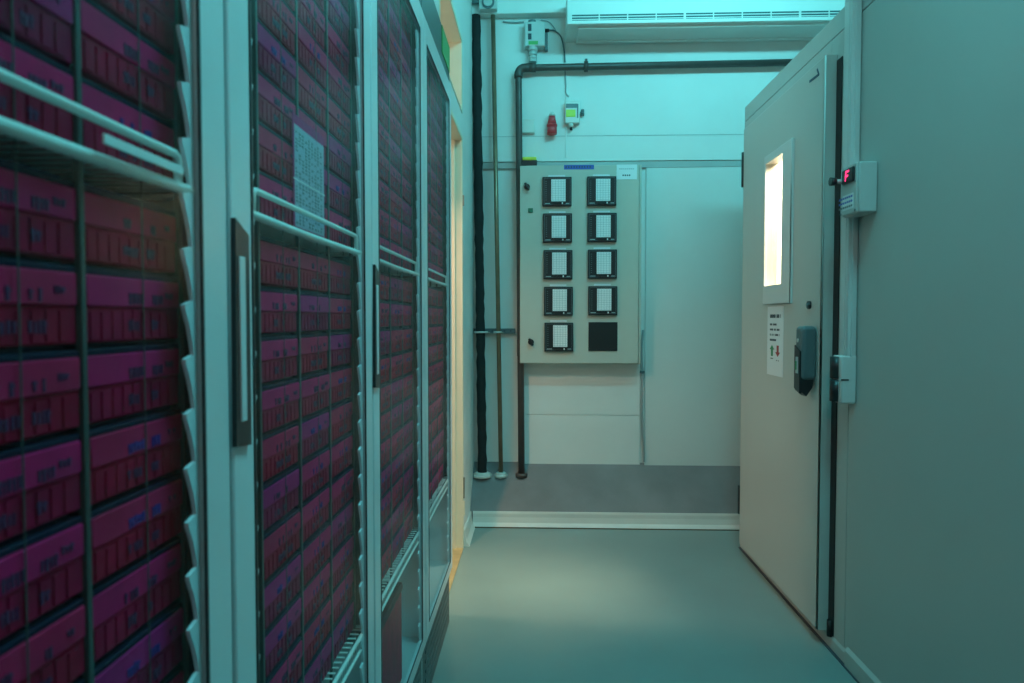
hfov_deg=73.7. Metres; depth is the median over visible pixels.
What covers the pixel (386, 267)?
wire shelf
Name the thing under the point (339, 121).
box
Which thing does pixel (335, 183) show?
box
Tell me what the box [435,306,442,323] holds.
box
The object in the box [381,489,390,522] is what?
box
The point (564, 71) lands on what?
cable
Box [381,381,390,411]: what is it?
box
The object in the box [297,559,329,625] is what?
box
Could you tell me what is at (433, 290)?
box
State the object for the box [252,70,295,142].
box
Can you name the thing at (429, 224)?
box
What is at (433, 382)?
box
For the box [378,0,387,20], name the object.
box
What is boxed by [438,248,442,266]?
box
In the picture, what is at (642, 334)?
cable
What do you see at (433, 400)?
box
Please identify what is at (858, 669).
baseboard
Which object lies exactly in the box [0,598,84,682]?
box
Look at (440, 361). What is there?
box
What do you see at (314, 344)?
box
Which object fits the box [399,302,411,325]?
box
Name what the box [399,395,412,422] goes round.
box
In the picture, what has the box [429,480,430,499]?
box
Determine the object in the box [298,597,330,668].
box
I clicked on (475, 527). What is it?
trim
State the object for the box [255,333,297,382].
box
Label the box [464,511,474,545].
baseboard
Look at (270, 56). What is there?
box
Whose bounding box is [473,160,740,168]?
trim
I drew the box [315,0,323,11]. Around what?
box
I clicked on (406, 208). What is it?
box
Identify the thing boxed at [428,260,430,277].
box
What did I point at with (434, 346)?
box
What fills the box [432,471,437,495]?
box
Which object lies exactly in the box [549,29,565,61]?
cable
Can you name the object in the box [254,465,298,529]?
box
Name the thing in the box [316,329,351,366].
box
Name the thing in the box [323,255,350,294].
box
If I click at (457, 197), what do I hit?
door
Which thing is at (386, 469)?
box
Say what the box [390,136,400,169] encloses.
box
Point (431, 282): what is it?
wire shelf
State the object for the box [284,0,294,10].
box
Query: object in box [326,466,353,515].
box
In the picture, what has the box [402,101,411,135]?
box
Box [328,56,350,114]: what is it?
box
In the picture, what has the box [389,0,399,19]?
box
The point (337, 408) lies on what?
box
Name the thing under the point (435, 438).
box
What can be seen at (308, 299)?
box
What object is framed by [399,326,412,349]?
box
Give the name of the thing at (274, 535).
box
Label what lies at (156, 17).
box
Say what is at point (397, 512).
box
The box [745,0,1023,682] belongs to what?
wall
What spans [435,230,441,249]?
box
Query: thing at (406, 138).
box
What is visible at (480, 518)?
baseboard
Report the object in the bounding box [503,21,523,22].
cable
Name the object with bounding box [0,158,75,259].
box
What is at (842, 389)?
lock keeper
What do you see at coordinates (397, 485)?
box
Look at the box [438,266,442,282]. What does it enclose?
box
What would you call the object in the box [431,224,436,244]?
box
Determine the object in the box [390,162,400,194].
box
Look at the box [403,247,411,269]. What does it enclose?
box
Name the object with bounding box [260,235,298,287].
box
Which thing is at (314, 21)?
box
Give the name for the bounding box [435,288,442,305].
box
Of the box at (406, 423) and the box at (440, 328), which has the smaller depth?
the box at (406, 423)
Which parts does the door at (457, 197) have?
latch plate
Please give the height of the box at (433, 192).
0.060 m
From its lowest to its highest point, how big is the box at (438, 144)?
0.060 m
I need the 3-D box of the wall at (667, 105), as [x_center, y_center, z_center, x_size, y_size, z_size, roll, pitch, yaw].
[0.146,-0.574,3.960,5.200,3.120,0.240,0,2,2]
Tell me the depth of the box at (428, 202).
2.13 m
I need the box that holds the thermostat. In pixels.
[565,100,583,129]
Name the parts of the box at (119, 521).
lid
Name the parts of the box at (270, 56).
lid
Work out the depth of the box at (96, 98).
0.55 m
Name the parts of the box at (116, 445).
lid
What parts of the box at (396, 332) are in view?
lid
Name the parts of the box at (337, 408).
lid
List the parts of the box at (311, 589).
lid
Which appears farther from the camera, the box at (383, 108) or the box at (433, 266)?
the box at (433, 266)
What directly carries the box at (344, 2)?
on the box at (337, 14)
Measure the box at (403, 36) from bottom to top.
0.060 m
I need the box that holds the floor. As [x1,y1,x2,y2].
[432,528,856,682]
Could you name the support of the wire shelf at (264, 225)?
attached to the shelving unit at (354, 663)
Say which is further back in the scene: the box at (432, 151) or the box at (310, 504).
the box at (432, 151)
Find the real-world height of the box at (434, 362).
0.060 m
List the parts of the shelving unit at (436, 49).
divider rail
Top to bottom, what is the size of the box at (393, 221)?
0.060 m
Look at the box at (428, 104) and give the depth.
2.11 m
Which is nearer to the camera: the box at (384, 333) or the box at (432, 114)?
the box at (384, 333)
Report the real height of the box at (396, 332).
0.060 m
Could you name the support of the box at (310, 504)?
on the box at (316, 549)
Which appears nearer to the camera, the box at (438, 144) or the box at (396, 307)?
the box at (396, 307)
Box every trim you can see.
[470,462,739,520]
[472,0,565,17]
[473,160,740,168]
[475,527,739,530]
[484,134,743,136]
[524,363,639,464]
[565,43,566,156]
[739,547,859,682]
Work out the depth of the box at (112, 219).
0.56 m
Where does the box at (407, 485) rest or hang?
on the box at (408, 495)
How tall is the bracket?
0.029 m
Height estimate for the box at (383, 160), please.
0.060 m
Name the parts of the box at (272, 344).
lid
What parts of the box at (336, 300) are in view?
lid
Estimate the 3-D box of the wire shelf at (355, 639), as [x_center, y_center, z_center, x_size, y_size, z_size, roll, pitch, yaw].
[-0.433,0.555,1.015,0.307,0.033,0.551,0,2,2]
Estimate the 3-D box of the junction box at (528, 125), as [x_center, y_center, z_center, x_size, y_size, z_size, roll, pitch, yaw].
[0.070,-1.200,3.812,0.117,0.082,0.020,0,2,2]
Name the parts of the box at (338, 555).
lid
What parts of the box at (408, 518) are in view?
lid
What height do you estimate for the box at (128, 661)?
0.060 m
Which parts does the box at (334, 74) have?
lid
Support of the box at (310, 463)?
on the box at (310, 504)
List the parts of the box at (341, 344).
lid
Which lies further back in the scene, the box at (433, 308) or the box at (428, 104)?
the box at (433, 308)
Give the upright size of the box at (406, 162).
0.060 m
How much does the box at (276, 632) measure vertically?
0.060 m
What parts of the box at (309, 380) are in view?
lid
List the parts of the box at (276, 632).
lid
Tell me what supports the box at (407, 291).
on the box at (407, 308)
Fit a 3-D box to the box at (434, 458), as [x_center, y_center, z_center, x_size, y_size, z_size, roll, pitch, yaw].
[-0.389,0.405,2.252,0.271,0.060,0.134,0,2,2]
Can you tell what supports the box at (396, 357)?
on the box at (394, 382)
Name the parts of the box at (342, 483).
lid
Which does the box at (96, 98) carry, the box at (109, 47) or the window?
the box at (109, 47)
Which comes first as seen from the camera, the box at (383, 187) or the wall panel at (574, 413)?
the box at (383, 187)
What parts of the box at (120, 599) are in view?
lid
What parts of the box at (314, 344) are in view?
lid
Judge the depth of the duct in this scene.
2.13 m
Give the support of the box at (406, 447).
on the box at (407, 485)
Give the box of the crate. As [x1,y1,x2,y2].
[382,582,402,682]
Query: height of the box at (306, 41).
0.060 m
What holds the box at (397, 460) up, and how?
on the box at (397, 485)
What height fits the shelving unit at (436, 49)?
2.092 m
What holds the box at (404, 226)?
on the box at (405, 251)
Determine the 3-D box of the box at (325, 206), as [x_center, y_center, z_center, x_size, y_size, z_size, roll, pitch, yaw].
[-0.432,-0.189,1.034,0.271,0.060,0.134,0,2,2]
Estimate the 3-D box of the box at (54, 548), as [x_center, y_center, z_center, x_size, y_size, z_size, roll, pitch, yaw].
[-0.454,0.158,0.446,0.271,0.060,0.134,0,2,2]
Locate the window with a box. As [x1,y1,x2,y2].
[439,0,462,112]
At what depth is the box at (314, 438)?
1.03 m
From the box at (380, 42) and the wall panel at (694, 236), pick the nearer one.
the box at (380, 42)
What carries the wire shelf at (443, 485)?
attached to the shelving unit at (436, 49)
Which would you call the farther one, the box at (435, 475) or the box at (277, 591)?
the box at (435, 475)
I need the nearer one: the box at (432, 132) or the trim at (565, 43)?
the box at (432, 132)
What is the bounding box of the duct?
[839,0,861,356]
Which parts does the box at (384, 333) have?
lid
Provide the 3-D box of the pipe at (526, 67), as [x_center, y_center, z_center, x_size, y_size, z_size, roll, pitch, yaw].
[0.951,-0.394,3.772,1.877,2.315,0.068,0,2,2]
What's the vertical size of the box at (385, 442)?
0.060 m
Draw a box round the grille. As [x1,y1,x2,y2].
[570,8,840,20]
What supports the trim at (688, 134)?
attached to the wall at (667, 105)
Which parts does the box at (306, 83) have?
lid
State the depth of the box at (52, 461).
0.46 m
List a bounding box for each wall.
[434,0,473,526]
[473,17,809,462]
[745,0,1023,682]
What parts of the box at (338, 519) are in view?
lid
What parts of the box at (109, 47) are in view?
lid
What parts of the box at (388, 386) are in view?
lid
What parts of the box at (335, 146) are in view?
lid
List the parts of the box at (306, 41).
lid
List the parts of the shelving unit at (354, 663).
handle, divider rail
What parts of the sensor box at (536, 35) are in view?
plate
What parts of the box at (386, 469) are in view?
lid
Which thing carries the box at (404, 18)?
on the box at (403, 36)
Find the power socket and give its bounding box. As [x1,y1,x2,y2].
[547,112,556,135]
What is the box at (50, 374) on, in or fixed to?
on the box at (52, 461)
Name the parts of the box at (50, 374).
lid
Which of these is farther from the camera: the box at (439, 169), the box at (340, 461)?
the box at (439, 169)
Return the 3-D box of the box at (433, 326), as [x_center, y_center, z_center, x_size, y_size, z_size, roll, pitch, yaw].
[-0.388,-0.026,2.237,0.271,0.060,0.134,0,2,2]
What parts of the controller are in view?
selector knob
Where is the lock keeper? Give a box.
[829,355,855,403]
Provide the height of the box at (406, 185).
0.060 m
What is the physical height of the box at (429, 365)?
0.060 m
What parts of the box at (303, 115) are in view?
lid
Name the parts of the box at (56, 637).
lid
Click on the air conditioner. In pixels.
(586, 21)
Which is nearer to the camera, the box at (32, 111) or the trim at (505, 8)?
the box at (32, 111)
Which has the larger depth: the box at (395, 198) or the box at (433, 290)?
the box at (433, 290)
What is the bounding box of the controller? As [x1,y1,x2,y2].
[828,161,877,216]
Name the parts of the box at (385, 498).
lid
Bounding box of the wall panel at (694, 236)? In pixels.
[644,167,742,465]
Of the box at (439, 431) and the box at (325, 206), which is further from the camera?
the box at (439, 431)
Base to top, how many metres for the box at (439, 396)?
0.060 m
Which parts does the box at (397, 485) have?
lid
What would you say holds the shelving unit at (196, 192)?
on the floor
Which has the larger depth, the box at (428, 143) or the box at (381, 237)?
the box at (428, 143)
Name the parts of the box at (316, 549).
lid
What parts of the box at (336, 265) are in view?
lid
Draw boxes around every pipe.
[472,14,491,478]
[491,14,506,477]
[514,59,791,477]
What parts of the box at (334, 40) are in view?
lid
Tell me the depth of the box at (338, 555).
1.18 m
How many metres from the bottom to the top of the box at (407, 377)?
0.060 m
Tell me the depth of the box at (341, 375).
1.17 m
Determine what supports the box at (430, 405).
on the box
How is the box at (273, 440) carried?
on the box at (276, 502)
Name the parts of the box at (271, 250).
lid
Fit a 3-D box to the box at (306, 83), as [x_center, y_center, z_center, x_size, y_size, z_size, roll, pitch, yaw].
[-0.432,-0.370,1.027,0.271,0.060,0.134,0,2,2]
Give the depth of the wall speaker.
3.70 m
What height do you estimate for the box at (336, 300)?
0.060 m
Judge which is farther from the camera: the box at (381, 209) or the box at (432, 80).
the box at (432, 80)
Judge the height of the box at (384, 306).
0.060 m
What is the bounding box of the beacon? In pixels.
[522,157,536,165]
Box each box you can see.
[0,0,72,64]
[0,32,73,148]
[0,77,173,182]
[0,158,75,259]
[0,254,76,346]
[0,346,79,444]
[0,430,80,541]
[0,514,83,639]
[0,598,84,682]
[36,340,178,423]
[57,183,175,271]
[61,263,178,342]
[63,0,174,119]
[66,406,181,504]
[68,472,181,584]
[70,679,84,682]
[71,538,180,661]
[75,602,182,682]
[92,0,174,53]
[158,665,183,682]
[251,18,295,98]
[251,285,296,332]
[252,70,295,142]
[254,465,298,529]
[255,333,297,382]
[255,551,300,628]
[256,376,299,432]
[257,0,295,54]
[259,121,292,186]
[259,170,292,225]
[259,594,300,677]
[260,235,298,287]
[262,421,298,481]
[264,508,300,580]
[265,636,301,682]
[277,331,327,373]
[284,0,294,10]
[289,246,327,291]
[290,289,328,330]
[291,105,326,164]
[292,62,325,126]
[292,167,326,202]
[292,369,329,416]
[292,408,328,458]
[292,446,329,500]
[294,484,328,541]
[296,522,330,585]
[297,0,324,49]
[297,17,326,88]
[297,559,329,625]
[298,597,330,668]
[304,634,331,682]
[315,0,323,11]
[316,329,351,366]
[323,95,349,148]
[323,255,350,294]
[323,293,350,329]
[323,398,351,440]
[324,132,350,182]
[324,171,349,215]
[324,205,327,238]
[324,364,351,403]
[324,432,352,477]
[325,499,352,551]
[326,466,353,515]
[327,0,348,46]
[327,566,352,624]
[328,20,348,79]
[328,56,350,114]
[328,599,353,661]
[329,207,351,246]
[332,533,353,588]
[340,0,347,11]
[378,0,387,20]
[378,7,387,48]
[378,35,387,74]
[379,64,388,102]
[379,93,388,129]
[379,121,388,156]
[379,149,388,183]
[379,178,388,210]
[380,207,388,237]
[380,235,388,261]
[380,272,388,299]
[380,300,388,326]
[380,327,389,354]
[381,354,389,382]
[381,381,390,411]
[381,409,389,439]
[381,436,389,467]
[381,462,390,495]
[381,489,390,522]
[382,515,390,550]
[382,542,390,578]
[385,300,401,325]
[386,326,402,352]
[386,351,401,378]
[387,187,401,219]
[387,238,401,266]
[387,376,401,404]
[387,402,401,430]
[387,425,402,457]
[388,451,402,483]
[388,475,402,509]
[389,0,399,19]
[389,1,399,45]
[389,26,400,70]
[389,55,399,95]
[389,524,403,562]
[390,82,400,120]
[390,109,400,145]
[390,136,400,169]
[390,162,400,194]
[390,214,400,243]
[391,275,401,300]
[392,499,402,536]
[397,277,411,301]
[399,150,410,181]
[399,198,411,226]
[399,222,411,249]
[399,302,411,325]
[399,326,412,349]
[399,349,412,373]
[399,372,412,397]
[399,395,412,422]
[400,418,412,445]
[400,441,412,469]
[401,2,410,43]
[401,27,410,66]
[401,51,410,89]
[401,508,412,541]
[402,77,410,111]
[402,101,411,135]
[402,125,411,158]
[402,174,411,203]
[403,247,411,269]
[404,463,412,494]
[404,486,412,517]
[428,104,429,123]
[428,143,429,162]
[428,163,429,182]
[428,202,429,220]
[428,221,430,240]
[428,241,429,259]
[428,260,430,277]
[428,286,430,304]
[429,68,435,98]
[429,306,430,323]
[429,324,436,342]
[429,326,430,343]
[429,343,436,361]
[429,345,430,363]
[429,361,437,380]
[429,365,430,382]
[429,380,437,399]
[429,384,430,402]
[429,403,431,421]
[429,416,436,437]
[429,435,437,456]
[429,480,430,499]
[430,89,436,117]
[431,110,435,135]
[431,129,436,153]
[431,148,436,172]
[431,167,435,190]
[431,186,436,208]
[431,205,436,226]
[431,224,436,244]
[431,243,436,263]
[431,262,436,280]
[431,287,436,305]
[431,306,436,323]
[432,398,437,418]
[432,453,436,475]
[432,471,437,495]
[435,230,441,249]
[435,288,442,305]
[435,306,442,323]
[435,324,442,341]
[435,341,442,359]
[435,359,442,377]
[435,428,443,449]
[436,462,442,484]
[437,140,441,163]
[437,157,442,180]
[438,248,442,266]
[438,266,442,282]
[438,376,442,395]
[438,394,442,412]
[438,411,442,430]
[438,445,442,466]
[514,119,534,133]
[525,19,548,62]
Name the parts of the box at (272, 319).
lid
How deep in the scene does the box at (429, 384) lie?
2.15 m
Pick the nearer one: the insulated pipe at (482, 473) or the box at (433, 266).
the box at (433, 266)
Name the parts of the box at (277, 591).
lid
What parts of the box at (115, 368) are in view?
lid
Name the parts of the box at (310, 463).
lid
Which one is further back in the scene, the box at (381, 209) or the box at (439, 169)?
the box at (439, 169)
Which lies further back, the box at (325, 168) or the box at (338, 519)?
the box at (338, 519)
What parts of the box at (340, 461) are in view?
lid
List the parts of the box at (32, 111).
lid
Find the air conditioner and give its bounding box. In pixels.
[565,0,844,43]
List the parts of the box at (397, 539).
lid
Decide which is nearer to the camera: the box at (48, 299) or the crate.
the box at (48, 299)
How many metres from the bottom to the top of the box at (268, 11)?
0.060 m
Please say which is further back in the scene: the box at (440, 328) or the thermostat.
the thermostat
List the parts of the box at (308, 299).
lid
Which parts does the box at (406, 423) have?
lid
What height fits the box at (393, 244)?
0.060 m
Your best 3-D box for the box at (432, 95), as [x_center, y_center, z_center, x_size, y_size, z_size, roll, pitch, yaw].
[-0.388,-0.773,2.212,0.271,0.060,0.134,0,2,2]
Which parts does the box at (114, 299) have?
lid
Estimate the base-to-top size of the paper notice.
0.279 m
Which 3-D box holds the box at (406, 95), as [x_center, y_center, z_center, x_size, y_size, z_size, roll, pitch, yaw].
[-0.406,-0.637,1.757,0.271,0.060,0.134,0,2,2]
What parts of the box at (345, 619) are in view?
lid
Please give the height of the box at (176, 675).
0.060 m
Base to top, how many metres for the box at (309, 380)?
0.060 m
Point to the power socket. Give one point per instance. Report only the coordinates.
(551, 125)
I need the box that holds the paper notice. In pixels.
[767,306,783,377]
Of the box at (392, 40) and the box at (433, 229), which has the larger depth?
the box at (433, 229)
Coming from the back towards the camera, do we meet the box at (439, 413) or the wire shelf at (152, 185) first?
the box at (439, 413)
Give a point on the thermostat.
(572, 108)
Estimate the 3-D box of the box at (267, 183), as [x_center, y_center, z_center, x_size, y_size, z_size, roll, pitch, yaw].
[-0.437,-0.184,0.895,0.271,0.060,0.134,0,2,2]
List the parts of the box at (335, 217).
lid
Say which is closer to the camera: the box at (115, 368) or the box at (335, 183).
the box at (115, 368)
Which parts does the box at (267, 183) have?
lid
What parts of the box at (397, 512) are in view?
lid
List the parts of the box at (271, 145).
lid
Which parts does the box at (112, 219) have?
lid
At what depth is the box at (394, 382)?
1.63 m
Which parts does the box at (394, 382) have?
lid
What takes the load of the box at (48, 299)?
on the box at (50, 374)
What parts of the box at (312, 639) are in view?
lid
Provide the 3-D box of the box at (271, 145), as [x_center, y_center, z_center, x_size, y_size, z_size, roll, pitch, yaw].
[-0.439,-0.244,0.893,0.271,0.060,0.134,0,2,2]
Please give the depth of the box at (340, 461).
1.18 m
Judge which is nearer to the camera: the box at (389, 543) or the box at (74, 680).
the box at (74, 680)
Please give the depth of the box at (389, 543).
1.52 m
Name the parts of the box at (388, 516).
lid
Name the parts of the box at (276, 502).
lid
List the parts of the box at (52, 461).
lid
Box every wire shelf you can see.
[0,68,195,199]
[250,187,361,255]
[324,625,362,682]
[380,245,418,275]
[382,527,419,611]
[428,268,447,286]
[429,477,447,521]
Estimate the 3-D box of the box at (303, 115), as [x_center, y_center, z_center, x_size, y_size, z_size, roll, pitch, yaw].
[-0.432,-0.309,1.030,0.271,0.060,0.134,0,2,2]
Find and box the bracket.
[473,328,514,333]
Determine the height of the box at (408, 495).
0.060 m
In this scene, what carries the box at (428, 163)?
on the box
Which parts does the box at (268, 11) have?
lid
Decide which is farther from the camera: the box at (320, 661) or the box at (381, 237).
the box at (381, 237)
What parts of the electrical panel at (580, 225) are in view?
blanking plate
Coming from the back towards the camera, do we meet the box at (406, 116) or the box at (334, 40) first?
the box at (406, 116)
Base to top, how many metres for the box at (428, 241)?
0.060 m
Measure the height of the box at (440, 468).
0.060 m
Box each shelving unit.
[0,0,231,682]
[223,0,373,682]
[370,0,425,682]
[421,0,451,682]
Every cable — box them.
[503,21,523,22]
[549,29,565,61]
[564,71,568,96]
[641,330,644,461]
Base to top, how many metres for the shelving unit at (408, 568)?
2.092 m
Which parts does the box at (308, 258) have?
lid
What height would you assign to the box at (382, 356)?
0.060 m
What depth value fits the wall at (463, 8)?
3.57 m
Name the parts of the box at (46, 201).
lid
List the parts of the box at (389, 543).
lid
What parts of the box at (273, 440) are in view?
lid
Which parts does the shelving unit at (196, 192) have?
door frame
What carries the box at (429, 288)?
on the box at (429, 306)
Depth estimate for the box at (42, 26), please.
0.47 m
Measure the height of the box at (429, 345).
0.060 m
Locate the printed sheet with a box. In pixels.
[292,112,324,237]
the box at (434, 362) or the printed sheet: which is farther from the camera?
the box at (434, 362)
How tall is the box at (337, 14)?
0.060 m
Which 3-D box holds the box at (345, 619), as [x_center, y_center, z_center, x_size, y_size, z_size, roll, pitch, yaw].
[-0.427,0.502,1.196,0.271,0.060,0.134,0,2,2]
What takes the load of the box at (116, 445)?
on the box at (119, 521)
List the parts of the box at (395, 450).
lid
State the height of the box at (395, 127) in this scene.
0.060 m
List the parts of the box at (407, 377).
lid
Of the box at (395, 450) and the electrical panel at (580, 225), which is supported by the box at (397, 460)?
the box at (395, 450)
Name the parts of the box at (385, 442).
lid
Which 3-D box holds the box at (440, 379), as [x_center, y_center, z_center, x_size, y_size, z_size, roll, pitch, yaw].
[-0.383,0.154,2.382,0.271,0.060,0.134,0,2,2]
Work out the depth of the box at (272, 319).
0.89 m
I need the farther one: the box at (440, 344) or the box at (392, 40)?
the box at (440, 344)
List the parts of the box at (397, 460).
lid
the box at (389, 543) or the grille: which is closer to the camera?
the box at (389, 543)
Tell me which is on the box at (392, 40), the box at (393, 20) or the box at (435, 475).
the box at (393, 20)
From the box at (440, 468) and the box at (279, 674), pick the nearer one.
the box at (279, 674)
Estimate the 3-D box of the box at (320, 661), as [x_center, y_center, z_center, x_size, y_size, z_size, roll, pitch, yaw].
[-0.432,0.506,1.057,0.271,0.060,0.134,0,2,2]
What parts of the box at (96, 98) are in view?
lid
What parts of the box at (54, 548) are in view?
lid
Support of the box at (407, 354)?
on the box at (407, 377)
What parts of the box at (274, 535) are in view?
lid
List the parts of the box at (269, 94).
lid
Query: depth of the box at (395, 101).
1.61 m
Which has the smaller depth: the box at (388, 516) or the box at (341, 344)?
the box at (341, 344)
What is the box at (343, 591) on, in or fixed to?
on the box at (345, 619)
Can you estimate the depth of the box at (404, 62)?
1.75 m
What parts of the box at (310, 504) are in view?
lid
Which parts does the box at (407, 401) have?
lid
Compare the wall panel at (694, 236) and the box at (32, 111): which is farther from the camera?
the wall panel at (694, 236)
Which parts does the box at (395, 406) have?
lid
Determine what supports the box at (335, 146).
on the box at (335, 183)
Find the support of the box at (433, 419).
on the box at (435, 438)
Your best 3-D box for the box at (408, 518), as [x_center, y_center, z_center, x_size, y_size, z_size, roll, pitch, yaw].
[-0.406,0.482,1.794,0.271,0.060,0.134,0,2,2]
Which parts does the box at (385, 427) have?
lid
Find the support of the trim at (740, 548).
attached to the wall at (929, 582)
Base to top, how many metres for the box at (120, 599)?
0.060 m
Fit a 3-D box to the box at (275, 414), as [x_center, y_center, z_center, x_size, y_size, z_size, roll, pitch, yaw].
[-0.437,0.081,0.904,0.271,0.060,0.134,0,2,2]
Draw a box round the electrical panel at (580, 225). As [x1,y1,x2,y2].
[520,164,641,363]
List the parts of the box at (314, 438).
lid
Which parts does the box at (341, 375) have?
lid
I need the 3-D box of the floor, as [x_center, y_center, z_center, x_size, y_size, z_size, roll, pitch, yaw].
[0.046,1.127,1.288,5.200,0.100,5.700,0,2,2]
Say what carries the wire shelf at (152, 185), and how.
attached to the shelving unit at (196, 192)
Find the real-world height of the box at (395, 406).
0.060 m
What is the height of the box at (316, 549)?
0.060 m
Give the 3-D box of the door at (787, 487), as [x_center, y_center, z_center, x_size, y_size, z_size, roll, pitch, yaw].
[1.051,0.006,2.742,0.101,1.953,0.951,0,2,2]
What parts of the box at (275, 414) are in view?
lid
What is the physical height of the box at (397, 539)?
0.060 m
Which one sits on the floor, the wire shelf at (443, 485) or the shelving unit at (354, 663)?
the shelving unit at (354, 663)
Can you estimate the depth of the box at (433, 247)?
2.22 m
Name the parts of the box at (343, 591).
lid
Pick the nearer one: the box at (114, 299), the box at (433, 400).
the box at (114, 299)
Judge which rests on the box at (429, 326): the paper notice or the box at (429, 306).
the box at (429, 306)
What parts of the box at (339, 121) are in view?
lid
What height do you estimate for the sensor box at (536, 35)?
0.226 m
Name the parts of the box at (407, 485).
lid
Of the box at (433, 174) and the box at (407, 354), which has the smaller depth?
the box at (407, 354)
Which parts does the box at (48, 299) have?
lid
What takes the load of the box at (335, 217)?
in the shelving unit at (354, 663)
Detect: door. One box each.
[449,109,464,591]
[737,55,842,636]
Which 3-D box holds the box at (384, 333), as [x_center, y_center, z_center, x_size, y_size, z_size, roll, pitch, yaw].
[-0.415,-0.001,1.500,0.271,0.060,0.134,0,2,2]
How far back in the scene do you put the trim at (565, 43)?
3.80 m
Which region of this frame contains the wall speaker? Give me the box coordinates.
[472,0,496,11]
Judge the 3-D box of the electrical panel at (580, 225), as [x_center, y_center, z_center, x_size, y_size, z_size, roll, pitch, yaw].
[0.377,-0.422,3.785,0.666,1.094,0.123,0,2,2]
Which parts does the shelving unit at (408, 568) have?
handle, compartment panel, divider rail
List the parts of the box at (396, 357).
lid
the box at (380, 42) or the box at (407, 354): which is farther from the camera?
the box at (407, 354)
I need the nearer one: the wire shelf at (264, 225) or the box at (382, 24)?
the wire shelf at (264, 225)
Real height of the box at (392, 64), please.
0.060 m
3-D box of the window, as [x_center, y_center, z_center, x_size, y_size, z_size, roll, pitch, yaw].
[-0.319,-1.253,2.879,0.138,0.352,0.771,0,2,2]
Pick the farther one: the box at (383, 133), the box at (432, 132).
the box at (432, 132)
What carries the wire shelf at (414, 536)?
attached to the shelving unit at (408, 568)
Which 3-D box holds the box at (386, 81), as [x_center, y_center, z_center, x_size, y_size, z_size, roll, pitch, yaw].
[-0.415,-0.567,1.481,0.271,0.060,0.134,0,2,2]
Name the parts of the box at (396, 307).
lid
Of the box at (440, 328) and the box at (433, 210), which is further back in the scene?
the box at (440, 328)
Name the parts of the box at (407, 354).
lid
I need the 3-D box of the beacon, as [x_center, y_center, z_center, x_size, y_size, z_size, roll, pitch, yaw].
[0.097,-0.997,3.795,0.083,0.050,0.055,0,2,2]
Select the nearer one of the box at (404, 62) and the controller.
the box at (404, 62)
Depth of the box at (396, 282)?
1.63 m
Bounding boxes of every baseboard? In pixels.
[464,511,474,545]
[473,511,739,529]
[740,545,881,682]
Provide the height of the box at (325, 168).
0.060 m
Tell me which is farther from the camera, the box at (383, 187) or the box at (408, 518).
the box at (408, 518)
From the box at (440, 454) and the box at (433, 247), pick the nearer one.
the box at (433, 247)
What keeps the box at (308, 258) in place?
on the box at (308, 299)
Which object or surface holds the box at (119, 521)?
on the box at (120, 599)
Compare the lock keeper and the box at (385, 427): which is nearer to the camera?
the box at (385, 427)
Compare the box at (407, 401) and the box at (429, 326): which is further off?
the box at (429, 326)
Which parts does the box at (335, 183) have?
lid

